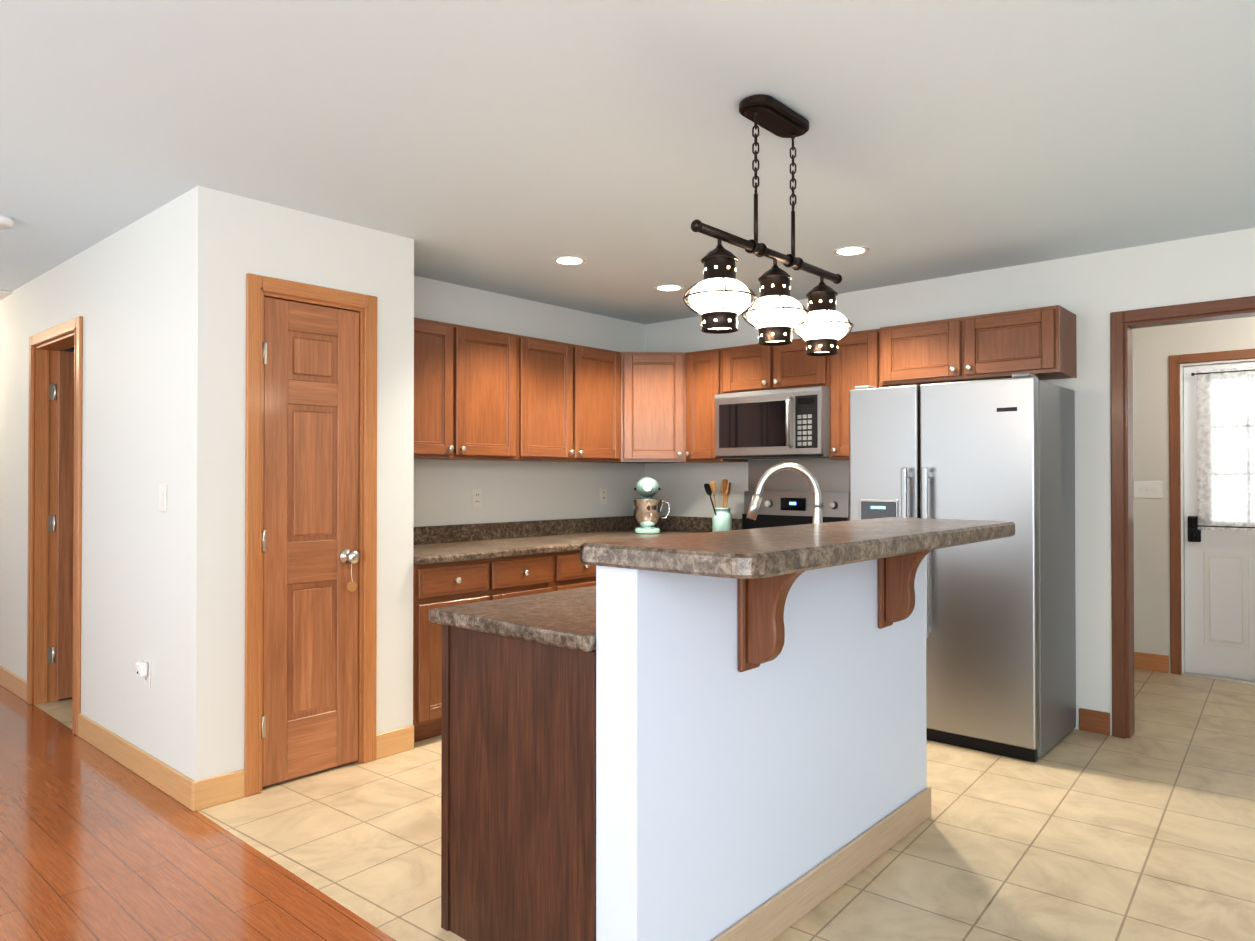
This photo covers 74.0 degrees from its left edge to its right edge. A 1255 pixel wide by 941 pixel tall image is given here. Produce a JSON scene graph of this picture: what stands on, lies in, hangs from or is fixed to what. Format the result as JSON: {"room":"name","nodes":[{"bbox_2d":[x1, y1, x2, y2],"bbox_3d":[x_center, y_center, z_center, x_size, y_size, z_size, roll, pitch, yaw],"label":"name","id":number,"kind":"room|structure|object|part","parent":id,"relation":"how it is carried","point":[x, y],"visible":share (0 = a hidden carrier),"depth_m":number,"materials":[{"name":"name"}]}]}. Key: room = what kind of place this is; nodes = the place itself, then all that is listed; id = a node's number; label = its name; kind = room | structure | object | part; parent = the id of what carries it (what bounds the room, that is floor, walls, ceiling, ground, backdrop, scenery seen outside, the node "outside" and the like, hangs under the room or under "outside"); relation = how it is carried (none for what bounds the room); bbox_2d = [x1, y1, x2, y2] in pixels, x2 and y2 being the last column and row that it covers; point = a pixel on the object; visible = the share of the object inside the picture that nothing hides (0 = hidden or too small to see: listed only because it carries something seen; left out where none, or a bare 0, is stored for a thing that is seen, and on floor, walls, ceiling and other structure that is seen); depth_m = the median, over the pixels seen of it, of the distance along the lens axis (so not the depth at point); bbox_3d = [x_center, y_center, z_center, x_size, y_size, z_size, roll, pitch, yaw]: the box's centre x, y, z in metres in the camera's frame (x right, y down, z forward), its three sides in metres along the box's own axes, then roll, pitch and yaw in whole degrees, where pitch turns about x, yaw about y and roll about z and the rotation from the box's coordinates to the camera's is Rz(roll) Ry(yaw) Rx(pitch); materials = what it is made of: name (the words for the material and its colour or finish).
{"room":"kitchen","nodes":[
{"label":"kitchen","id":0,"kind":"room"},
{"bbox_2d":[63,347,73,351],"bbox_3d":[-3.234,0.126,5.970,0.100,2.440,1.770,0,-1,41],"label":"wall","id":1,"kind":"structure","parent":0,"point":[71,349],"depth_m":5.44,"materials":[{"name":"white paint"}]},
{"bbox_2d":[0,186,229,781],"bbox_3d":[-4.793,0.127,6.087,8.410,2.440,0.120,0,-1,41],"label":"wall","id":2,"kind":"structure","parent":0,"point":[146,297],"depth_m":3.61,"materials":[{"name":"white paint"}]},
{"bbox_2d":[0,666,26,701],"bbox_3d":[-3.785,1.282,5.096,0.902,0.112,0.014,0,-1,41],"label":"baseboard","id":3,"kind":"structure","parent":2,"relation":"attached to","point":[12,682],"depth_m":4.99,"materials":[{"name":"brown wood"}]},
{"bbox_2d":[27,316,82,735],"bbox_3d":[-3.062,0.279,4.541,0.928,2.109,0.141,0,-1,41],"label":"trim","id":4,"kind":"structure","parent":2,"relation":"attached to","point":[45,346],"depth_m":4.77,"materials":[{"name":"brown wood"}]},
{"bbox_2d":[48,350,73,699],"bbox_3d":[-3.086,0.317,5.108,0.042,2.020,0.814,0,-1,37],"label":"bathroom door","id":5,"kind":"structure","parent":2,"relation":"in","point":[64,537],"depth_m":4.84,"materials":[{"name":"brown wood"}]},
{"bbox_3d":[-3.330,0.306,4.812,0.012,1.610,0.047,0,-1,41],"label":"bathroom door hinges","id":6,"kind":"part","parent":5,"relation":"part of","materials":[{"name":"silver metal"}]},
{"bbox_2d":[78,713,203,810],"bbox_3d":[-2.214,1.271,3.708,1.435,0.112,0.014,0,-1,41],"label":"baseboard","id":7,"kind":"structure","parent":2,"relation":"attached to","point":[186,791],"depth_m":3.57,"materials":[{"name":"brown wood"}]},
{"bbox_2d":[135,659,150,688],"bbox_3d":[-2.080,0.875,3.571,0.072,0.116,0.046,0,-1,41],"label":"outlet","id":8,"kind":"object","parent":2,"relation":"attached to","point":[143,668],"visible":1,"depth_m":3.56,"materials":[{"name":"white plastic"}]},
{"bbox_2d":[159,484,166,511],"bbox_3d":[-1.941,0.115,3.478,0.072,0.116,0.010,0,-1,41],"label":"light switch","id":9,"kind":"object","parent":2,"relation":"attached to","point":[162,497],"visible":1,"depth_m":3.47,"materials":[{"name":"white plastic"}]},
{"bbox_2d":[0,685,395,940],"bbox_3d":[-3.818,1.339,2.205,15.000,0.050,4.390,0,-1,41],"label":"floor","id":10,"kind":"structure","parent":0,"point":[96,844],"depth_m":2.77,"materials":[{"name":"brown wood"}]},
{"bbox_2d":[227,194,413,772],"bbox_3d":[-1.543,0.108,3.875,0.610,2.440,0.870,0,-1,41],"label":"wall","id":11,"kind":"structure","parent":0,"point":[274,241],"depth_m":3.83,"materials":[{"name":"white paint"}]},
{"bbox_2d":[261,297,359,786],"bbox_3d":[-1.353,0.296,3.606,0.111,2.036,0.448,0,-1,41],"label":"pantry door","id":12,"kind":"structure","parent":11,"relation":"in","point":[311,558],"depth_m":3.61,"materials":[{"name":"brown wood"}]},
{"bbox_2d":[244,273,376,796],"bbox_3d":[-1.398,0.262,3.652,0.141,2.129,0.598,0,-1,41],"label":"trim","id":13,"kind":"structure","parent":11,"relation":"attached to","point":[259,288],"depth_m":3.52,"materials":[{"name":"brown wood"}]},
{"bbox_2d":[413,276,644,526],"bbox_3d":[-0.681,0.121,5.401,0.120,2.440,2.560,0,-1,41],"label":"wall","id":14,"kind":"structure","parent":0,"point":[515,491],"depth_m":5.31,"materials":[{"name":"white paint"}]},
{"bbox_2d":[414,317,533,460],"bbox_3d":[-1.033,-0.433,4.672,0.320,0.734,0.989,0,-1,41],"label":"upper cabinet","id":15,"kind":"object","parent":14,"relation":"attached to","point":[483,394],"depth_m":4.64,"materials":[{"name":"brown wood"}]},
{"bbox_2d":[472,489,481,507],"bbox_3d":[-0.910,0.168,5.043,0.008,0.116,0.072,0,-1,41],"label":"outlet","id":16,"kind":"object","parent":14,"relation":"attached to","point":[476,498],"visible":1,"depth_m":5.04,"materials":[{"name":"white plastic"}]},
{"bbox_2d":[534,338,620,461],"bbox_3d":[-0.477,-0.427,5.301,0.320,0.734,0.990,0,-1,41],"label":"upper cabinet","id":17,"kind":"object","parent":14,"relation":"attached to","point":[577,388],"depth_m":5.24,"materials":[{"name":"brown wood"}]},
{"bbox_2d":[600,487,606,503],"bbox_3d":[-0.168,0.175,5.882,0.008,0.116,0.072,0,-1,41],"label":"outlet","id":18,"kind":"object","parent":14,"relation":"attached to","point":[603,495],"visible":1,"depth_m":5.88,"materials":[{"name":"white plastic"}]},
{"bbox_2d":[592,352,708,463],"bbox_3d":[0.164,-0.423,5.791,0.631,0.735,0.620,0,-1,41],"label":"upper cabinet","id":19,"kind":"object","parent":14,"relation":"attached to","point":[653,407],"visible":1,"depth_m":5.56,"materials":[{"name":"brown wood"}]},
{"bbox_2d":[0,0,1254,324],"bbox_3d":[-1.132,-1.130,5.264,15.000,0.060,12.500,0,-1,41],"label":"ceiling","id":20,"kind":"structure","parent":0,"point":[514,148],"depth_m":2.74,"materials":[{"name":"white paint"}]},
{"bbox_2d":[0,290,11,299],"bbox_3d":[-3.947,-1.093,5.189,0.320,0.014,0.300,0,-1,41],"label":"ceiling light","id":21,"kind":"object","parent":20,"relation":"in","point":[4,294],"depth_m":5.13,"materials":[{"name":"white paint"}]},
{"bbox_2d":[0,215,13,228],"bbox_3d":[-2.784,-1.096,3.667,0.136,0.036,0.136,0,-1,41],"label":"smoke detector","id":22,"kind":"object","parent":20,"relation":"attached to","point":[6,222],"visible":1,"depth_m":3.66,"materials":[{"name":"white paint"}]},
{"bbox_2d":[552,256,586,265],"bbox_3d":[-0.307,-1.105,4.400,0.184,0.004,0.184,0,-1,41],"label":"recessed light","id":23,"kind":"object","parent":20,"relation":"in","point":[569,261],"visible":1,"depth_m":4.40,"materials":[{"name":"white paint"}]},
{"bbox_2d":[654,284,683,291],"bbox_3d":[0.250,-1.100,5.029,0.184,0.004,0.184,0,-1,41],"label":"recessed light","id":24,"kind":"object","parent":20,"relation":"in","point":[668,288],"visible":1,"depth_m":5.04,"materials":[{"name":"white paint"}]},
{"bbox_2d":[683,94,853,355],"bbox_3d":[0.462,-0.760,2.610,0.210,0.724,0.851,0,-1,41],"label":"pendant light fixture","id":25,"kind":"object","parent":20,"relation":"hanging from","point":[719,301],"visible":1,"depth_m":2.55,"materials":[{"name":"white glass"}]},
{"bbox_2d":[832,246,869,256],"bbox_3d":[1.129,-1.107,4.212,0.184,0.004,0.184,0,-1,41],"label":"recessed light","id":26,"kind":"object","parent":20,"relation":"in","point":[848,251],"visible":1,"depth_m":4.21,"materials":[{"name":"white paint"}]},
{"bbox_2d":[35,668,1254,940],"bbox_3d":[0.322,1.379,6.887,15.000,0.050,8.110,0,-1,41],"label":"floor","id":27,"kind":"structure","parent":0,"point":[1145,832],"depth_m":2.98,"materials":[{"name":"beige tile"}]},
{"bbox_2d":[413,551,568,741],"bbox_3d":[-0.917,0.896,4.558,0.630,0.876,0.990,0,-1,41],"label":"base cabinet","id":28,"kind":"object","parent":27,"relation":"on","point":[436,585],"depth_m":4.14,"materials":[{"name":"brown wood"}]},
{"bbox_2d":[413,516,741,564],"bbox_3d":[-0.333,0.391,5.012,0.909,0.140,2.436,0,-1,41],"label":"countertop","id":29,"kind":"structure","parent":28,"relation":"on","point":[445,543],"depth_m":5.09,"materials":[{"name":"stone"}]},
{"bbox_2d":[632,475,669,533],"bbox_3d":[0.132,0.229,5.676,0.277,0.396,0.299,0,-1,41],"label":"mixer","id":30,"kind":"object","parent":29,"relation":"on","point":[647,507],"visible":1,"depth_m":5.58,"materials":[{"name":"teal metal"}]},
{"bbox_2d":[704,479,731,531],"bbox_3d":[0.604,0.241,5.479,0.128,0.368,0.213,0,-1,41],"label":"utensil crock","id":31,"kind":"object","parent":29,"relation":"on","point":[721,518],"visible":0.88,"depth_m":5.46,"materials":[{"name":"teal ceramic"}]},
{"bbox_2d":[441,624,595,940],"bbox_3d":[-0.004,0.879,2.562,0.630,0.876,0.932,0,-1,41],"label":"base cabinet","id":32,"kind":"object","parent":27,"relation":"on","point":[518,811],"visible":0.42,"depth_m":2.17,"materials":[{"name":"brown wood"}]},
{"bbox_2d":[429,586,595,651],"bbox_3d":[0.242,0.423,2.854,0.643,0.040,1.750,0,-1,41],"label":"countertop","id":33,"kind":"structure","parent":32,"relation":"on","point":[564,618],"depth_m":2.29,"materials":[{"name":"stone"}]},
{"bbox_2d":[746,463,822,523],"bbox_3d":[0.585,0.188,3.021,0.230,0.433,0.235,0,-1,41],"label":"faucet","id":34,"kind":"object","parent":33,"relation":"on","point":[754,507],"visible":0.73,"depth_m":3.00,"materials":[{"name":"silver metal"}]},
{"bbox_2d":[569,550,595,588],"bbox_3d":[-0.336,0.902,5.215,0.630,0.876,0.996,0,-1,41],"label":"base cabinet","id":35,"kind":"object","parent":27,"relation":"on","point":[580,574],"depth_m":4.82,"materials":[{"name":"brown wood"}]},
{"bbox_2d":[596,556,926,940],"bbox_3d":[0.533,0.775,2.594,0.130,1.085,1.690,0,-1,41],"label":"wall","id":36,"kind":"structure","parent":27,"relation":"on","point":[728,794],"depth_m":2.20,"materials":[{"name":"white paint"}]},
{"bbox_2d":[580,517,1014,671],"bbox_3d":[0.648,0.359,2.502,0.492,0.361,1.763,0,-1,41],"label":"bar","id":37,"kind":"object","parent":36,"relation":"on","point":[766,567],"visible":1,"depth_m":2.18,"materials":[{"name":"stone"}]},
{"bbox_2d":[711,786,930,940],"bbox_3d":[0.543,1.260,2.590,0.144,0.115,1.704,0,-1,41],"label":"baseboard","id":38,"kind":"structure","parent":36,"relation":"attached to","point":[777,915],"depth_m":2.57,"materials":[{"name":"beige wood"}]},
{"bbox_2d":[742,459,849,528],"bbox_3d":[0.866,0.626,5.101,0.756,1.404,0.708,0,-1,41],"label":"range","id":39,"kind":"object","parent":27,"relation":"on","point":[782,504],"visible":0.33,"depth_m":5.33,"materials":[{"name":"silver metal"}]},
{"bbox_2d":[849,373,1075,762],"bbox_3d":[1.710,0.446,4.298,0.908,1.772,0.762,0,-1,41],"label":"fridge","id":40,"kind":"object","parent":27,"relation":"on","point":[1001,646],"visible":0.69,"depth_m":3.96,"materials":[{"name":"grey metal"}]},
{"bbox_2d":[645,228,1254,734],"bbox_3d":[2.869,0.108,3.891,7.200,2.440,0.120,0,-1,41],"label":"wall","id":41,"kind":"structure","parent":0,"point":[1091,290],"depth_m":4.28,"materials":[{"name":"white paint"}]},
{"bbox_2d":[706,484,713,500],"bbox_3d":[0.575,0.155,5.832,0.072,0.116,0.010,0,-1,41],"label":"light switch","id":42,"kind":"object","parent":41,"relation":"attached to","point":[708,497],"visible":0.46,"depth_m":5.83,"materials":[{"name":"white plastic"}]},
{"bbox_2d":[685,348,747,462],"bbox_3d":[0.595,-0.425,5.610,0.303,0.734,0.320,0,-1,41],"label":"upper cabinet","id":43,"kind":"object","parent":41,"relation":"attached to","point":[703,368],"depth_m":5.50,"materials":[{"name":"brown wood"}]},
{"bbox_2d":[721,338,828,393],"bbox_3d":[0.995,-0.643,5.258,0.760,0.304,0.320,0,-1,41],"label":"upper cabinet","id":44,"kind":"object","parent":41,"relation":"attached to","point":[754,367],"depth_m":5.15,"materials":[{"name":"brown wood"}]},
{"bbox_2d":[715,386,829,458],"bbox_3d":[0.953,-0.284,5.208,0.756,0.410,0.445,0,-1,41],"label":"microwave","id":45,"kind":"object","parent":44,"relation":"attached to","point":[790,423],"visible":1,"depth_m":5.04,"materials":[{"name":"grey metal"}]},
{"bbox_2d":[829,329,884,459],"bbox_3d":[1.402,-0.431,4.897,0.323,0.734,0.320,0,-1,41],"label":"upper cabinet","id":46,"kind":"object","parent":41,"relation":"attached to","point":[846,369],"depth_m":4.81,"materials":[{"name":"brown wood"}]},
{"bbox_2d":[880,305,1076,386],"bbox_3d":[1.848,-0.640,4.463,0.918,0.325,0.382,0,-1,41],"label":"upper cabinet","id":47,"kind":"object","parent":41,"relation":"attached to","point":[1040,343],"visible":1,"depth_m":4.29,"materials":[{"name":"brown wood"}]},
{"bbox_2d":[1110,296,1254,738],"bbox_3d":[2.862,0.266,3.896,1.030,2.125,0.162,0,-1,41],"label":"trim","id":48,"kind":"structure","parent":41,"relation":"attached to","point":[1123,324],"depth_m":4.15,"materials":[{"name":"brown wood"}]},
{"bbox_2d":[1132,328,1143,652],"bbox_3d":[2.849,0.118,5.090,0.180,2.440,1.650,0,-1,41],"label":"wall","id":49,"kind":"structure","parent":0,"point":[1138,588],"depth_m":5.66,"materials":[{"name":"beige paint"}]},
{"bbox_2d":[1140,316,1254,672],"bbox_3d":[4.198,0.118,5.092,3.200,2.440,0.120,0,-1,41],"label":"wall","id":50,"kind":"structure","parent":0,"point":[1155,348],"depth_m":5.57,"materials":[{"name":"beige paint"}]},
{"bbox_2d":[1134,481,1162,497],"bbox_3d":[3.507,0.128,5.612,0.168,0.116,0.016,0,-1,41],"label":"light switch","id":51,"kind":"object","parent":50,"relation":"attached to","point":[1148,489],"visible":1,"depth_m":5.61,"materials":[{"name":"white plastic"}]},
{"bbox_2d":[1169,349,1254,674],"bbox_3d":[4.021,0.287,5.233,1.025,2.105,0.141,0,-1,41],"label":"door frame","id":52,"kind":"structure","parent":50,"relation":"attached to","point":[1178,364],"depth_m":5.50,"materials":[{"name":"brown wood"}]},
{"bbox_2d":[1181,672,1254,683],"bbox_3d":[4.028,1.334,5.232,0.915,0.012,0.140,0,-1,41],"label":"threshold","id":53,"kind":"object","parent":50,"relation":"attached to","point":[1220,678],"depth_m":5.35,"materials":[{"name":"silver metal"}]},
{"bbox_2d":[1184,362,1254,680],"bbox_3d":[4.003,0.319,5.213,0.874,2.016,0.102,0,-1,41],"label":"exterior door","id":54,"kind":"structure","parent":50,"relation":"in","point":[1220,603],"depth_m":5.39,"materials":[{"name":"white paint"}]},
{"bbox_2d":[1191,366,1254,531],"bbox_3d":[3.968,-0.136,5.177,0.767,1.035,0.042,0,-1,41],"label":"lace curtain","id":55,"kind":"object","parent":54,"relation":"hanging from","point":[1212,409],"visible":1,"depth_m":5.32,"materials":[{"name":"white fabric"}]},
{"label":"outside","id":56,"kind":"structure","parent":0,"visible":0},
{"bbox_2d":[1211,380,1254,521],"bbox_3d":[4.620,-0.156,5.722,5.000,4.000,0.020,0,-1,41],"label":"sky","id":57,"kind":"structure","parent":56,"point":[1212,394],"depth_m":5.96,"materials":[{"name":"white"}]}
]}

